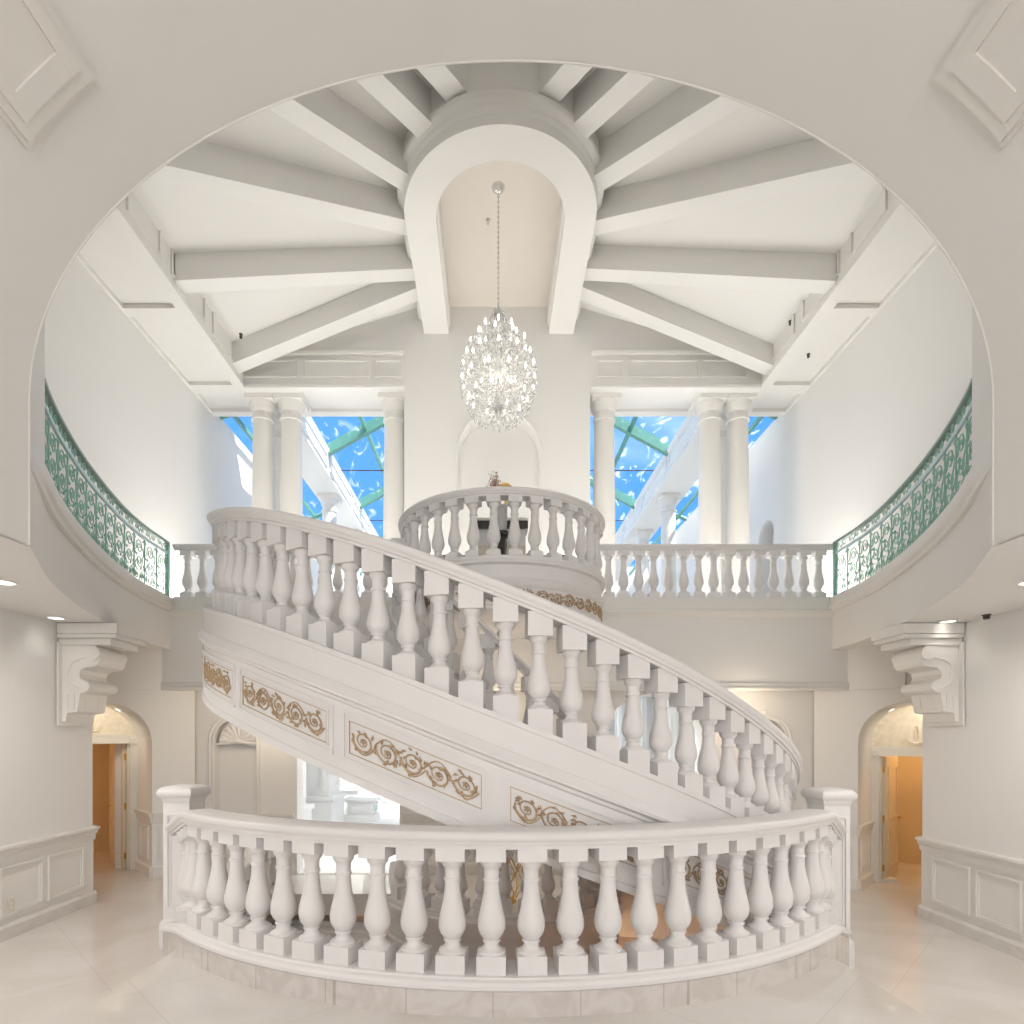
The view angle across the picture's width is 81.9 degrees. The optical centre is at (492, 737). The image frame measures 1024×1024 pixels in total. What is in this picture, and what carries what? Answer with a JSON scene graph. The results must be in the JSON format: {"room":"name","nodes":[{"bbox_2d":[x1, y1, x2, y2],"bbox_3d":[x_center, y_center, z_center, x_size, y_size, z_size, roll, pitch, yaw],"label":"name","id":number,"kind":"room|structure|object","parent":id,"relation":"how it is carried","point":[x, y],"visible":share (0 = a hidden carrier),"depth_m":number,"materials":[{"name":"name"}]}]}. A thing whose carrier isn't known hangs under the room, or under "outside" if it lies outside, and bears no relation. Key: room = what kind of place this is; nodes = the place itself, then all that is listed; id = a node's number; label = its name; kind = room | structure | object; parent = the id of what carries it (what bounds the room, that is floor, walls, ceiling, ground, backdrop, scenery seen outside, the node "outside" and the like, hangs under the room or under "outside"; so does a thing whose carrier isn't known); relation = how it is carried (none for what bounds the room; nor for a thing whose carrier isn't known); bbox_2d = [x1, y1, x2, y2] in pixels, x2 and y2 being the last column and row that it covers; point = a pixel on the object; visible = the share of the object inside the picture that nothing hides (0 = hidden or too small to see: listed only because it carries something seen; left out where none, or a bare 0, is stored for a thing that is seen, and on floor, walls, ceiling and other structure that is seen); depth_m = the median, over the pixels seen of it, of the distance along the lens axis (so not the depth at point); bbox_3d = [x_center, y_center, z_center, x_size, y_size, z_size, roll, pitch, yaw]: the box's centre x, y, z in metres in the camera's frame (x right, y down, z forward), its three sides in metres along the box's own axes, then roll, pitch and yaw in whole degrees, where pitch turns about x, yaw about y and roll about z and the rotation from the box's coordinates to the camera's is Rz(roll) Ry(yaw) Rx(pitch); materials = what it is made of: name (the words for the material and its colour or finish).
{"room":"grand staircase hall","nodes":[
{"label":"grand staircase hall","id":0,"kind":"room"},
{"bbox_2d":[31,320,44,462],"bbox_3d":[-3.608,-5.200,4.580,0.122,6.200,0.845,0,0,-31],"label":"wall","id":1,"kind":"structure","parent":0,"point":[38,374],"depth_m":4.68,"materials":[{"name":"white paint"}]},
{"bbox_2d":[31,438,174,610],"bbox_3d":[-4.431,-2.065,6.669,0.598,0.210,5.290,0,0,-18],"label":"trim","id":2,"kind":"structure","parent":1,"relation":"attached to","point":[55,505],"depth_m":6.11,"materials":[{"name":"paint"}]},
{"bbox_2d":[45,379,169,595],"bbox_3d":[-4.547,-2.585,7.044,0.301,0.930,4.424,0,0,-17],"label":"gallery railing","id":3,"kind":"object","parent":2,"relation":"on","point":[56,418],"visible":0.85,"depth_m":6.71,"materials":[{"name":"metal"}]},
{"bbox_2d":[0,608,92,846],"bbox_3d":[-6.020,0.425,0.345,1.600,3.650,14.690,0,0,0],"label":"wall","id":4,"kind":"structure","parent":0,"point":[46,767],"depth_m":6.72,"materials":[{"name":"white paint"}]},
{"bbox_2d":[0,890,96,942],"bbox_3d":[-5.195,2.065,0.405,0.050,0.170,14.610,0,0,0],"label":"baseboard","id":5,"kind":"structure","parent":4,"relation":"attached to","point":[14,928],"depth_m":6.83,"materials":[{"name":"wood"}]},
{"bbox_2d":[0,825,99,924],"bbox_3d":[-5.678,1.650,0.438,1.085,1.000,14.675,0,0,0],"label":"wainscoting","id":6,"kind":"structure","parent":4,"relation":"attached to","point":[41,873],"depth_m":6.85,"materials":[{"name":"wood"}]},
{"bbox_2d":[57,623,146,725],"bbox_3d":[-4.848,-0.761,7.350,0.720,1.222,0.620,0,0,0],"label":"bracket","id":7,"kind":"object","parent":4,"relation":"attached to","point":[87,653],"visible":1,"depth_m":7.10,"materials":[{"name":"paint"}]},
{"bbox_2d":[0,851,164,1023],"bbox_3d":[-5.707,2.324,2.379,6.121,0.352,18.759,0,0,0],"label":"floor","id":8,"kind":"structure","parent":0,"point":[54,971],"depth_m":5.91,"materials":[{"name":"tile"}]},
{"bbox_2d":[156,784,211,948],"bbox_3d":[-3.220,1.320,6.160,0.372,1.660,0.372,0,0,5],"label":"newel post","id":9,"kind":"object","parent":8,"relation":"on","point":[177,798],"visible":0.41,"depth_m":6.02,"materials":[{"name":"stone"}]},
{"bbox_2d":[0,471,169,649],"bbox_3d":[-5.269,-1.750,1.100,3.862,0.740,16.200,0,0,0],"label":"ceiling","id":10,"kind":"structure","parent":0,"point":[54,578],"depth_m":5.96,"materials":[{"name":"paint"}]},
{"bbox_2d":[106,647,160,689],"bbox_3d":[-5.430,-1.065,8.902,0.720,0.650,0.140,0,0,-45],"label":"ceiling beam","id":11,"kind":"structure","parent":10,"relation":"attached to","point":[141,670],"depth_m":8.94,"materials":[{"name":"white paint"}]},
{"bbox_2d":[93,744,108,843],"bbox_3d":[-7.070,0.725,10.062,2.200,2.850,2.200,0,0,45],"label":"wall","id":12,"kind":"structure","parent":0,"point":[100,751],"depth_m":11.15,"materials":[{"name":"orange paint"}]},
{"bbox_2d":[93,707,137,869],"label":"door","id":13,"kind":"structure","parent":12,"relation":"in","point":[111,727],"depth_m":9.63,"materials":[{"name":"beige paint"}]},
{"bbox_2d":[106,649,194,865],"bbox_3d":[-6.158,0.425,8.810,0.860,3.650,2.920,0,0,45],"label":"wall","id":14,"kind":"structure","parent":0,"point":[163,722],"depth_m":9.24,"materials":[{"name":"white paint"}]},
{"bbox_2d":[45,258,343,597],"bbox_3d":[-6.020,-5.250,14.760,0.400,6.500,20.880,0,0,0],"label":"wall","id":15,"kind":"structure","parent":0,"point":[154,444],"depth_m":9.61,"materials":[{"name":"white paint"}]},
{"bbox_2d":[76,192,252,416],"bbox_3d":[-5.275,-7.550,8.310,1.090,1.700,7.980,0,0,0],"label":"ceiling beam","id":16,"kind":"structure","parent":15,"relation":"attached to","point":[126,255],"depth_m":9.20,"materials":[{"name":"paint"}]},
{"bbox_2d":[303,761,369,821],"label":"window","id":17,"kind":"structure","parent":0,"point":[324,793],"depth_m":14.70,"materials":[{"name":"glass"}]},
{"bbox_2d":[267,874,579,914],"bbox_3d":[0.130,2.370,8.130,7.720,0.300,2.940,0,0,0],"label":"floor","id":18,"kind":"structure","parent":0,"point":[360,883],"depth_m":8.70,"materials":[{"name":"tile"}]},
{"bbox_2d":[198,507,802,938],"bbox_3d":[0.127,0.026,6.888,7.502,6.130,4.914,0,0,0],"label":"spiral staircase","id":19,"kind":"structure","parent":18,"relation":"on","point":[378,700],"depth_m":4.72,"materials":[{"name":"stone"}]},
{"bbox_2d":[387,849,622,959],"bbox_3d":[0.130,1.910,7.025,2.984,1.520,1.070,0,0,0],"label":"balustrade","id":20,"kind":"object","parent":18,"relation":"on","point":[511,938],"visible":0.3,"depth_m":6.71,"materials":[{"name":"stone"}]},
{"bbox_2d":[499,852,522,903],"bbox_3d":[0.180,1.768,8.000,0.513,0.904,0.513,0,0,0],"label":"wire sculpture","id":21,"kind":"object","parent":18,"relation":"on","point":[514,900],"visible":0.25,"depth_m":7.94,"materials":[{"name":"gold metal"}]},
{"bbox_2d":[404,307,589,557],"bbox_3d":[0.080,-5.650,11.750,3.560,7.300,0.900,0,0,0],"label":"wall pier","id":22,"kind":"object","parent":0,"point":[436,413],"visible":0.41,"depth_m":11.30,"materials":[{"name":"white paint"}]},
{"bbox_2d":[360,567,635,734],"bbox_3d":[0.150,-2.375,25.150,12.900,9.750,0.300,0,0,0],"label":"wall","id":23,"kind":"structure","parent":0,"point":[630,588],"depth_m":25.00,"materials":[{"name":"white paint"}]},
{"bbox_2d":[397,62,603,333],"bbox_3d":[0.110,-8.370,9.318,3.070,1.260,3.965,0,0,0],"label":"arch","id":24,"kind":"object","parent":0,"point":[502,115],"depth_m":7.98,"materials":[{"name":"paint"}]},
{"bbox_2d":[65,951,935,1023],"bbox_3d":[0.050,2.200,-0.763,5.800,0.600,12.474,0,0,0],"label":"floor","id":25,"kind":"structure","parent":0,"point":[173,990],"depth_m":4.14,"materials":[{"name":"tile"}]},
{"bbox_2d":[161,808,850,1017],"bbox_3d":[0.130,1.625,5.058,6.916,1.970,2.146,0,0,0],"label":"balustrade","id":26,"kind":"object","parent":25,"relation":"on","point":[710,964],"visible":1,"depth_m":4.28,"materials":[{"name":"stone"}]},
{"bbox_2d":[440,161,560,306],"bbox_3d":[0.110,-8.330,9.535,2.400,0.140,3.630,0,0,0],"label":"ceiling","id":27,"kind":"structure","parent":0,"point":[529,203],"depth_m":9.70,"materials":[{"name":"beige paint"}]},
{"bbox_2d":[459,181,537,432],"bbox_3d":[0.081,-6.465,8.851,1.162,3.589,1.162,0,0,-30],"label":"chandelier","id":28,"kind":"object","parent":27,"relation":"hanging from","point":[497,320],"visible":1,"depth_m":8.79,"materials":[{"name":"glass"}]},
{"bbox_2d":[115,744,885,868],"bbox_3d":[0.120,0.250,17.450,12.680,4.500,15.500,0,0,0],"label":"wall","id":29,"kind":"structure","parent":0,"point":[117,746],"depth_m":9.70,"materials":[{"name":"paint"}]},
{"bbox_2d":[162,617,847,681],"bbox_3d":[0.100,-1.460,10.600,14.600,1.320,2.800,0,0,0],"label":"ceiling beam","id":30,"kind":"structure","parent":29,"relation":"attached to","point":[722,649],"depth_m":9.20,"materials":[{"name":"white paint"}]},
{"bbox_2d":[244,393,279,561],"bbox_3d":[-4.559,-4.409,11.720,0.544,4.578,0.544,0,0,0],"label":"column","id":31,"kind":"structure","parent":30,"relation":"on","point":[264,408],"depth_m":11.54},
{"bbox_2d":[273,393,308,570],"bbox_3d":[-4.003,-4.409,11.720,0.544,4.578,0.544,0,0,0],"label":"column","id":32,"kind":"structure","parent":30,"relation":"on","point":[292,407],"depth_m":11.54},
{"bbox_2d":[378,393,403,596],"bbox_3d":[-1.957,-4.409,11.720,0.544,4.578,0.544,0,0,0],"label":"column","id":33,"kind":"structure","parent":30,"relation":"on","point":[392,404],"depth_m":11.53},
{"bbox_2d":[398,486,604,638],"bbox_3d":[0.120,-2.285,8.160,2.960,1.490,2.180,0,0,0],"label":"curved balcony","id":34,"kind":"object","parent":30,"relation":"attached to","point":[577,584],"visible":0.68,"depth_m":7.29,"materials":[{"name":"stone"}]},
{"bbox_2d":[477,517,527,554],"bbox_3d":[0.120,-2.540,8.070,0.700,0.840,0.310,0,0,0],"label":"console table","id":35,"kind":"object","parent":34,"relation":"on","point":[483,522],"visible":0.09,"depth_m":7.96,"materials":[{"name":"white paint"}]},
{"bbox_2d":[497,530,508,554],"bbox_3d":[0.100,-2.405,7.720,0.260,0.570,0.260,0,0,0],"label":"pedestal table","id":36,"kind":"object","parent":34,"relation":"on","point":[502,545],"visible":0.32,"depth_m":7.65,"materials":[{"name":"stone"}]},
{"bbox_2d":[486,471,507,529],"bbox_3d":[0.050,-3.093,7.708,0.280,0.806,0.178,0,0,-13],"label":"flower pot","id":37,"kind":"object","parent":36,"relation":"on","point":[502,510],"visible":0.59,"depth_m":7.65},
{"bbox_2d":[590,393,620,596],"bbox_3d":[2.205,-4.409,11.720,0.544,4.578,0.544,0,0,0],"label":"column","id":38,"kind":"structure","parent":30,"relation":"on","point":[603,406],"depth_m":11.53,"materials":[{"name":"paint"}]},
{"bbox_2d":[691,393,728,594],"bbox_3d":[4.301,-4.409,11.720,0.544,4.578,0.544,0,0,0],"label":"column","id":39,"kind":"structure","parent":30,"relation":"on","point":[708,407],"depth_m":11.54,"materials":[{"name":"paint"}]},
{"bbox_2d":[721,393,756,594],"bbox_3d":[4.857,-4.409,11.720,0.544,4.578,0.544,0,0,0],"label":"column","id":40,"kind":"structure","parent":30,"relation":"on","point":[736,408],"depth_m":11.54,"materials":[{"name":"paint"}]},
{"bbox_2d":[898,853,920,864],"bbox_3d":[7.426,2.270,10.047,2.000,0.160,2.040,0,0,45],"label":"baseboard","id":41,"kind":"structure","parent":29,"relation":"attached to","point":[906,858],"depth_m":11.06,"materials":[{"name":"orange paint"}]},
{"bbox_2d":[243,310,760,416],"bbox_3d":[0.180,-8.000,11.800,9.920,2.600,1.000,0,0,0],"label":"wall","id":42,"kind":"structure","parent":0,"point":[607,332],"depth_m":11.30,"materials":[{"name":"white paint"}]},
{"bbox_2d":[243,350,761,549],"bbox_3d":[0.176,-4.760,11.287,9.928,5.280,0.053,0,0,0],"label":"trim","id":43,"kind":"structure","parent":42,"relation":"attached to","point":[296,352],"depth_m":11.28,"materials":[{"name":"paint"}]},
{"bbox_2d":[195,691,813,873],"bbox_3d":[0.175,0.530,9.820,10.650,3.980,0.320,0,0,0],"label":"wall","id":44,"kind":"structure","parent":0,"point":[282,772],"depth_m":9.66,"materials":[{"name":"white paint"}]},
{"bbox_2d":[134,809,162,877],"bbox_3d":[-5.359,1.655,9.531,0.850,0.990,0.570,0,0,45],"label":"trim","id":45,"kind":"structure","parent":44,"relation":"attached to","point":[143,868],"depth_m":9.20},
{"bbox_2d":[208,718,261,814],"bbox_3d":[-4.220,0.505,9.780,0.881,1.990,0.360,0,0,0],"label":"wall niche","id":46,"kind":"object","parent":44,"relation":"attached to","point":[238,749],"visible":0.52,"depth_m":9.88,"materials":[{"name":"white paint"}]},
{"bbox_2d":[257,813,562,873],"bbox_3d":[0.175,1.725,9.630,10.550,0.990,0.060,0,0,0],"label":"trim","id":47,"kind":"structure","parent":44,"relation":"attached to","point":[470,868],"depth_m":9.61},
{"bbox_2d":[751,708,792,807],"bbox_3d":[4.460,0.505,9.780,0.881,1.990,0.360,0,0,0],"label":"wall niche","id":48,"kind":"object","parent":44,"relation":"attached to","point":[765,710],"visible":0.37,"depth_m":9.64,"materials":[{"name":"white paint"}]},
{"bbox_2d":[850,821,874,890],"bbox_3d":[5.729,1.855,9.531,0.850,0.990,0.570,0,0,-45],"label":"trim","id":49,"kind":"structure","parent":44,"relation":"attached to","point":[859,884],"depth_m":9.20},
{"bbox_2d":[133,67,882,343],"bbox_3d":[0.180,-7.899,7.810,10.120,1.430,7.180,0,0,0],"label":"ceiling","id":50,"kind":"structure","parent":0,"point":[820,220],"depth_m":8.61,"materials":[{"name":"paint"}]},
{"bbox_2d":[147,141,406,234],"bbox_3d":[-2.976,-7.614,8.090,4.292,1.532,0.280,0,0,-32],"label":"ceiling beam","id":51,"kind":"structure","parent":50,"relation":"attached to","point":[207,167],"depth_m":8.05,"materials":[{"name":"paint"}]},
{"bbox_2d":[175,245,414,293],"bbox_3d":[-3.008,-7.605,9.516,3.748,1.515,0.280,0,0,-17],"label":"ceiling beam","id":52,"kind":"structure","parent":50,"relation":"attached to","point":[204,272],"depth_m":9.35,"materials":[{"name":"paint"}]},
{"bbox_2d":[232,281,417,372],"bbox_3d":[-3.016,-7.603,10.705,3.602,1.511,0.280,0,0,8],"label":"ceiling beam","id":53,"kind":"structure","parent":50,"relation":"attached to","point":[365,304],"depth_m":10.62,"materials":[{"name":"paint"}]},
{"bbox_2d":[269,88,407,190],"bbox_3d":[-2.878,-7.643,6.613,0.280,1.587,5.693,0,0,42],"label":"ceiling beam","id":54,"kind":"structure","parent":50,"relation":"attached to","point":[323,114],"depth_m":7.62,"materials":[{"name":"paint"}]},
{"bbox_2d":[356,70,431,137],"bbox_3d":[-2.070,-7.882,6.191,0.280,1.270,4.694,0,0,36],"label":"ceiling beam","id":55,"kind":"structure","parent":50,"relation":"attached to","point":[403,94],"depth_m":7.38,"materials":[{"name":"paint"}]},
{"bbox_2d":[418,64,466,101],"bbox_3d":[-1.501,-8.043,6.017,0.280,1.152,4.211,0,0,36],"label":"ceiling beam","id":56,"kind":"structure","parent":50,"relation":"attached to","point":[450,81],"depth_m":7.28,"materials":[{"name":"paint"}]},
{"bbox_2d":[539,63,591,102],"bbox_3d":[1.761,-8.043,6.017,0.280,1.152,4.211,0,0,-36],"label":"ceiling beam","id":57,"kind":"structure","parent":50,"relation":"attached to","point":[555,80],"depth_m":7.28,"materials":[{"name":"paint"}]},
{"bbox_2d":[573,68,653,138],"bbox_3d":[2.330,-7.882,6.191,0.280,1.270,4.694,0,0,-36],"label":"ceiling beam","id":58,"kind":"structure","parent":50,"relation":"attached to","point":[603,92],"depth_m":7.37,"materials":[{"name":"paint"}]},
{"bbox_2d":[594,85,743,192],"bbox_3d":[3.188,-7.628,6.558,0.280,1.617,5.842,0,0,-42],"label":"ceiling beam","id":59,"kind":"structure","parent":50,"relation":"attached to","point":[687,111],"depth_m":7.60,"materials":[{"name":"paint"}]},
{"bbox_2d":[580,281,772,374],"bbox_3d":[3.326,-7.588,10.712,3.703,1.541,0.280,0,0,-8],"label":"ceiling beam","id":60,"kind":"structure","parent":50,"relation":"attached to","point":[625,300],"depth_m":10.63,"materials":[{"name":"paint"}]},
{"bbox_2d":[584,245,835,293],"bbox_3d":[3.318,-7.590,9.501,3.852,1.545,0.280,0,0,17],"label":"ceiling beam","id":61,"kind":"structure","parent":50,"relation":"attached to","point":[798,272],"depth_m":9.35,"materials":[{"name":"paint"}]},
{"bbox_2d":[593,139,870,235],"bbox_3d":[3.286,-7.599,8.059,4.409,1.562,0.280,0,0,32],"label":"ceiling beam","id":62,"kind":"structure","parent":50,"relation":"attached to","point":[807,165],"depth_m":8.01,"materials":[{"name":"paint"}]},
{"bbox_2d":[0,0,1023,544],"bbox_3d":[0.130,-3.115,-1.390,6.900,3.470,11.220,0,0,0],"label":"ceiling","id":63,"kind":"structure","parent":0,"point":[855,75],"depth_m":3.93,"materials":[{"name":"paint"}]},
{"bbox_2d":[0,0,99,150],"bbox_3d":[-2.651,-3.831,2.260,0.479,0.458,2.720,0,0,0],"label":"ceiling panel","id":64,"kind":"object","parent":63,"relation":"attached to","point":[44,71],"visible":1,"depth_m":3.37,"materials":[{"name":"paint"}]},
{"bbox_2d":[929,0,1023,150],"bbox_3d":[2.911,-3.831,2.260,0.479,0.458,2.720,0,0,0],"label":"ceiling panel","id":65,"kind":"object","parent":63,"relation":"attached to","point":[982,73],"visible":1,"depth_m":3.39,"materials":[{"name":"paint"}]},
{"bbox_2d":[303,804,897,881],"bbox_3d":[0.150,2.410,17.410,12.900,0.220,15.580,0,0,0],"label":"floor","id":66,"kind":"structure","parent":0,"point":[388,816],"depth_m":11.17,"materials":[{"name":"tile"}]},
{"bbox_2d":[344,796,381,821],"bbox_3d":[-3.645,1.980,16.500,0.920,0.640,0.920,0,0,0],"label":"pedestal","id":67,"kind":"object","parent":66,"relation":"on","point":[359,808],"visible":0.96,"depth_m":16.15,"materials":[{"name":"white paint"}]},
{"bbox_2d":[366,790,396,808],"bbox_3d":[-3.645,1.980,19.500,0.920,0.640,0.920,0,0,0],"label":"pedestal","id":68,"kind":"object","parent":66,"relation":"on","point":[383,803],"visible":0.23,"depth_m":19.12,"materials":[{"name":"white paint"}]},
{"bbox_2d":[615,695,697,773],"bbox_3d":[4.875,0.300,18.375,1.250,4.000,13.250,0,0,0],"label":"wall","id":69,"kind":"structure","parent":0,"point":[646,702],"depth_m":17.45,"materials":[{"name":"white paint"}]},
{"bbox_2d":[649,246,971,596],"bbox_3d":[6.260,-5.250,14.760,0.400,6.500,20.880,0,0,0],"label":"wall","id":70,"kind":"structure","parent":0,"point":[819,470],"depth_m":9.60,"materials":[{"name":"white paint"}]},
{"bbox_2d":[161,598,848,690],"bbox_3d":[0.100,-1.455,9.315,14.600,1.430,0.370,0,0,0],"label":"trim","id":71,"kind":"structure","parent":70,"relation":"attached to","point":[184,607],"depth_m":9.17,"materials":[{"name":"paint"}]},
{"bbox_2d":[173,544,393,597],"bbox_3d":[-3.135,-2.590,9.300,3.690,0.880,0.259,0,0,0],"label":"balustrade","id":72,"kind":"object","parent":71,"relation":"on","point":[187,551],"visible":0.3,"depth_m":9.24,"materials":[{"name":"stone"}]},
{"bbox_2d":[600,544,833,597],"bbox_3d":[3.399,-2.590,9.300,3.802,0.880,0.259,0,0,0],"label":"balustrade","id":73,"kind":"object","parent":71,"relation":"on","point":[608,551],"visible":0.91,"depth_m":9.23,"materials":[{"name":"stone"}]},
{"bbox_2d":[748,187,937,416],"bbox_3d":[5.575,-7.550,8.310,0.970,1.700,7.980,0,0,0],"label":"ceiling beam","id":74,"kind":"structure","parent":70,"relation":"attached to","point":[889,244],"depth_m":9.15,"materials":[{"name":"paint"}]},
{"bbox_2d":[814,649,912,878],"bbox_3d":[6.528,0.525,8.810,2.920,3.850,0.860,0,0,45],"label":"wall","id":75,"kind":"structure","parent":0,"point":[845,722],"depth_m":9.25,"materials":[{"name":"white paint"}]},
{"bbox_2d":[898,756,921,855],"bbox_3d":[7.440,0.825,10.062,2.200,3.050,2.200,0,0,45],"label":"wall","id":76,"kind":"structure","parent":0,"point":[909,767],"depth_m":11.09,"materials":[{"name":"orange paint"}]},
{"bbox_2d":[871,705,921,881],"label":"door","id":77,"kind":"structure","parent":76,"relation":"in","point":[899,732],"depth_m":9.62,"materials":[{"name":"beige paint"}]},
{"bbox_2d":[832,468,1023,649],"bbox_3d":[5.499,-1.750,1.100,3.802,0.740,16.200,0,0,0],"label":"ceiling","id":78,"kind":"structure","parent":0,"point":[964,578],"depth_m":5.97,"materials":[{"name":"paint"}]},
{"bbox_2d":[849,646,905,689],"bbox_3d":[5.800,-1.065,8.902,0.720,0.650,0.140,0,0,45],"label":"ceiling beam","id":79,"kind":"structure","parent":78,"relation":"attached to","point":[870,667],"depth_m":8.91,"materials":[{"name":"white paint"}]},
{"bbox_2d":[850,862,1023,1023],"bbox_3d":[6.022,2.424,2.379,6.231,0.152,18.759,0,0,0],"label":"floor","id":80,"kind":"structure","parent":0,"point":[947,976],"depth_m":6.18,"materials":[{"name":"tile"}]},
{"bbox_2d":[800,787,857,968],"bbox_3d":[3.500,1.435,6.160,0.372,1.830,0.372,0,0,-5],"label":"newel post","id":81,"kind":"object","parent":80,"relation":"on","point":[839,800],"visible":0.38,"depth_m":6.02,"materials":[{"name":"stone"}]},
{"bbox_2d":[922,608,1023,859],"bbox_3d":[6.440,0.525,0.375,1.600,3.850,14.750,0,0,0],"label":"wall","id":82,"kind":"structure","parent":0,"point":[973,772],"depth_m":6.76,"materials":[{"name":"white paint"}]},
{"bbox_2d":[871,623,964,725],"bbox_3d":[5.268,-0.761,7.350,0.720,1.222,0.620,0,0,0],"label":"bracket","id":83,"kind":"object","parent":82,"relation":"attached to","point":[933,654],"visible":1,"depth_m":7.10,"materials":[{"name":"paint"}]},
{"bbox_2d":[915,836,1023,942],"bbox_3d":[6.098,1.825,0.468,1.085,1.050,14.735,0,0,0],"label":"wainscoting","id":84,"kind":"structure","parent":82,"relation":"attached to","point":[983,889],"depth_m":6.85,"materials":[{"name":"wood"}]},
{"bbox_2d":[917,904,1023,960],"bbox_3d":[5.615,2.265,0.435,0.050,0.170,14.670,0,0,0],"label":"baseboard","id":85,"kind":"structure","parent":82,"relation":"attached to","point":[1009,946],"depth_m":6.86,"materials":[{"name":"wood"}]},
{"bbox_2d":[972,306,991,465],"bbox_3d":[3.868,-5.200,4.580,0.122,6.200,0.845,0,0,31],"label":"wall","id":86,"kind":"structure","parent":0,"point":[981,381],"depth_m":4.67,"materials":[{"name":"white paint"}]},
{"bbox_2d":[828,437,991,610],"bbox_3d":[4.691,-2.065,6.669,0.598,0.210,5.290,0,0,18],"label":"trim","id":87,"kind":"structure","parent":86,"relation":"attached to","point":[968,491],"depth_m":6.02,"materials":[{"name":"paint"}]},
{"bbox_2d":[833,378,971,595],"bbox_3d":[4.806,-2.585,7.041,0.301,0.930,4.432,0,0,17],"label":"gallery railing","id":88,"kind":"object","parent":87,"relation":"on","point":[966,401],"visible":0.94,"depth_m":6.74,"materials":[{"name":"metal"}]},
{"bbox_3d":[0.130,-5.000,4.226,12.800,7.240,0.012,0,0,0],"label":"wall","id":89,"kind":"structure","parent":0,"visible":0},
{"bbox_2d":[28,59,993,545],"bbox_3d":[0.130,-3.119,4.224,6.914,3.477,0.016,0,0,0],"label":"trim","id":90,"kind":"structure","parent":89,"relation":"attached to","point":[498,60],"depth_m":4.22,"materials":[{"name":"paint"}]},
{"bbox_3d":[0.100,-1.910,18.500,14.600,0.420,13.000,0,0,0],"label":"floor","id":91,"kind":"structure","parent":0,"visible":0},
{"bbox_2d":[274,415,280,510],"bbox_3d":[-4.500,-4.409,12.500,0.544,4.578,0.544,0,0,0],"label":"column","id":92,"kind":"structure","parent":91,"relation":"on","point":[277,429],"depth_m":12.30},
{"bbox_2d":[317,493,341,590],"bbox_3d":[-4.545,-4.409,16.400,0.544,4.578,0.544,0,0,0],"label":"column","id":93,"kind":"structure","parent":91,"relation":"on","point":[329,501],"depth_m":16.23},
{"bbox_2d":[356,529,360,596],"bbox_3d":[-4.545,-4.409,19.200,0.544,4.578,0.544,0,0,0],"label":"column","id":94,"kind":"structure","parent":91,"relation":"on","point":[358,572],"depth_m":19.12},
{"bbox_2d":[302,417,377,535],"bbox_3d":[-4.515,-7.000,18.650,0.770,0.600,12.700,0,0,0],"label":"ceiling beam","id":95,"kind":"structure","parent":94,"relation":"on","point":[322,473],"depth_m":15.47,"materials":[{"name":"white paint"}]},
{"bbox_2d":[359,474,634,508],"bbox_3d":[0.130,-8.508,18.500,8.640,2.656,0.140,0,0,0],"label":"ceiling beam","id":96,"kind":"structure","parent":95,"relation":"attached to","point":[378,493],"depth_m":18.43,"materials":[{"name":"green paint"}]},
{"bbox_2d":[327,417,668,456],"bbox_3d":[0.130,-8.508,15.000,8.640,2.656,0.140,0,0,0],"label":"ceiling beam","id":97,"kind":"structure","parent":95,"relation":"attached to","point":[621,424],"depth_m":14.93,"materials":[{"name":"green paint"}]},
{"bbox_2d":[632,529,652,596],"bbox_3d":[4.875,-4.409,19.200,0.544,4.578,0.544,0,0,0],"label":"column","id":98,"kind":"structure","parent":91,"relation":"on","point":[642,536],"depth_m":19.01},
{"bbox_2d":[615,417,698,579],"bbox_3d":[4.845,-7.000,18.650,0.910,0.600,12.700,0,0,0],"label":"ceiling beam","id":99,"kind":"structure","parent":98,"relation":"on","point":[677,472],"depth_m":15.77,"materials":[{"name":"white paint"}]},
{"bbox_2d":[656,493,680,596],"bbox_3d":[4.875,-4.409,16.400,0.544,4.578,0.544,0,0,0],"label":"column","id":100,"kind":"structure","parent":91,"relation":"on","point":[667,502],"depth_m":16.23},
{"bbox_2d":[720,415,726,593],"bbox_3d":[4.780,-4.409,12.500,0.544,4.578,0.544,0,0,0],"label":"column","id":101,"kind":"structure","parent":91,"relation":"on","point":[723,429],"depth_m":12.29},
{"bbox_3d":[0.150,6.725,7.150,10.300,0.150,6.700,0,0,0],"label":"floor","id":102,"kind":"structure","parent":0,"visible":0},
{"bbox_2d":[225,847,405,945],"bbox_3d":[0.127,4.476,6.888,7.502,6.130,4.914,0,0,0],"label":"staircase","id":103,"kind":"structure","parent":102,"relation":"on","point":[359,930],"depth_m":8.35,"materials":[{"name":"stone"}]},
{"bbox_3d":[0.130,-8.508,12.600,8.640,2.656,0.140,0,0,0],"label":"ceiling beam","id":104,"kind":"structure","parent":0,"visible":0},
{"bbox_2d":[359,417,383,476],"bbox_3d":[-3.230,-7.848,18.650,0.070,0.120,12.700,0,0,0],"label":"ceiling beam","id":105,"kind":"structure","parent":104,"relation":"attached to","point":[361,419],"depth_m":15.78,"materials":[{"name":"green paint"}]},
{"bbox_3d":[-5.360,-7.015,12.600,0.955,0.428,0.120,0,0,0],"label":"ceiling beam","id":106,"kind":"structure","parent":0,"visible":0},
{"bbox_2d":[232,417,361,574],"bbox_3d":[-5.580,-6.950,18.650,0.060,0.100,12.700,0,0,0],"label":"ceiling beam","id":107,"kind":"structure","parent":106,"relation":"attached to","point":[239,422],"depth_m":13.46,"materials":[{"name":"green paint"}]},
{"bbox_3d":[5.680,-7.015,12.600,0.801,0.425,0.120,0,0,0],"label":"ceiling beam","id":108,"kind":"structure","parent":0,"visible":0},
{"bbox_2d":[629,417,763,574],"bbox_3d":[5.800,-6.950,18.650,0.060,0.100,12.700,0,0,0],"label":"frame","id":109,"kind":"object","parent":108,"relation":"attached to","point":[756,422],"depth_m":17.15,"materials":[{"name":"green paint"}]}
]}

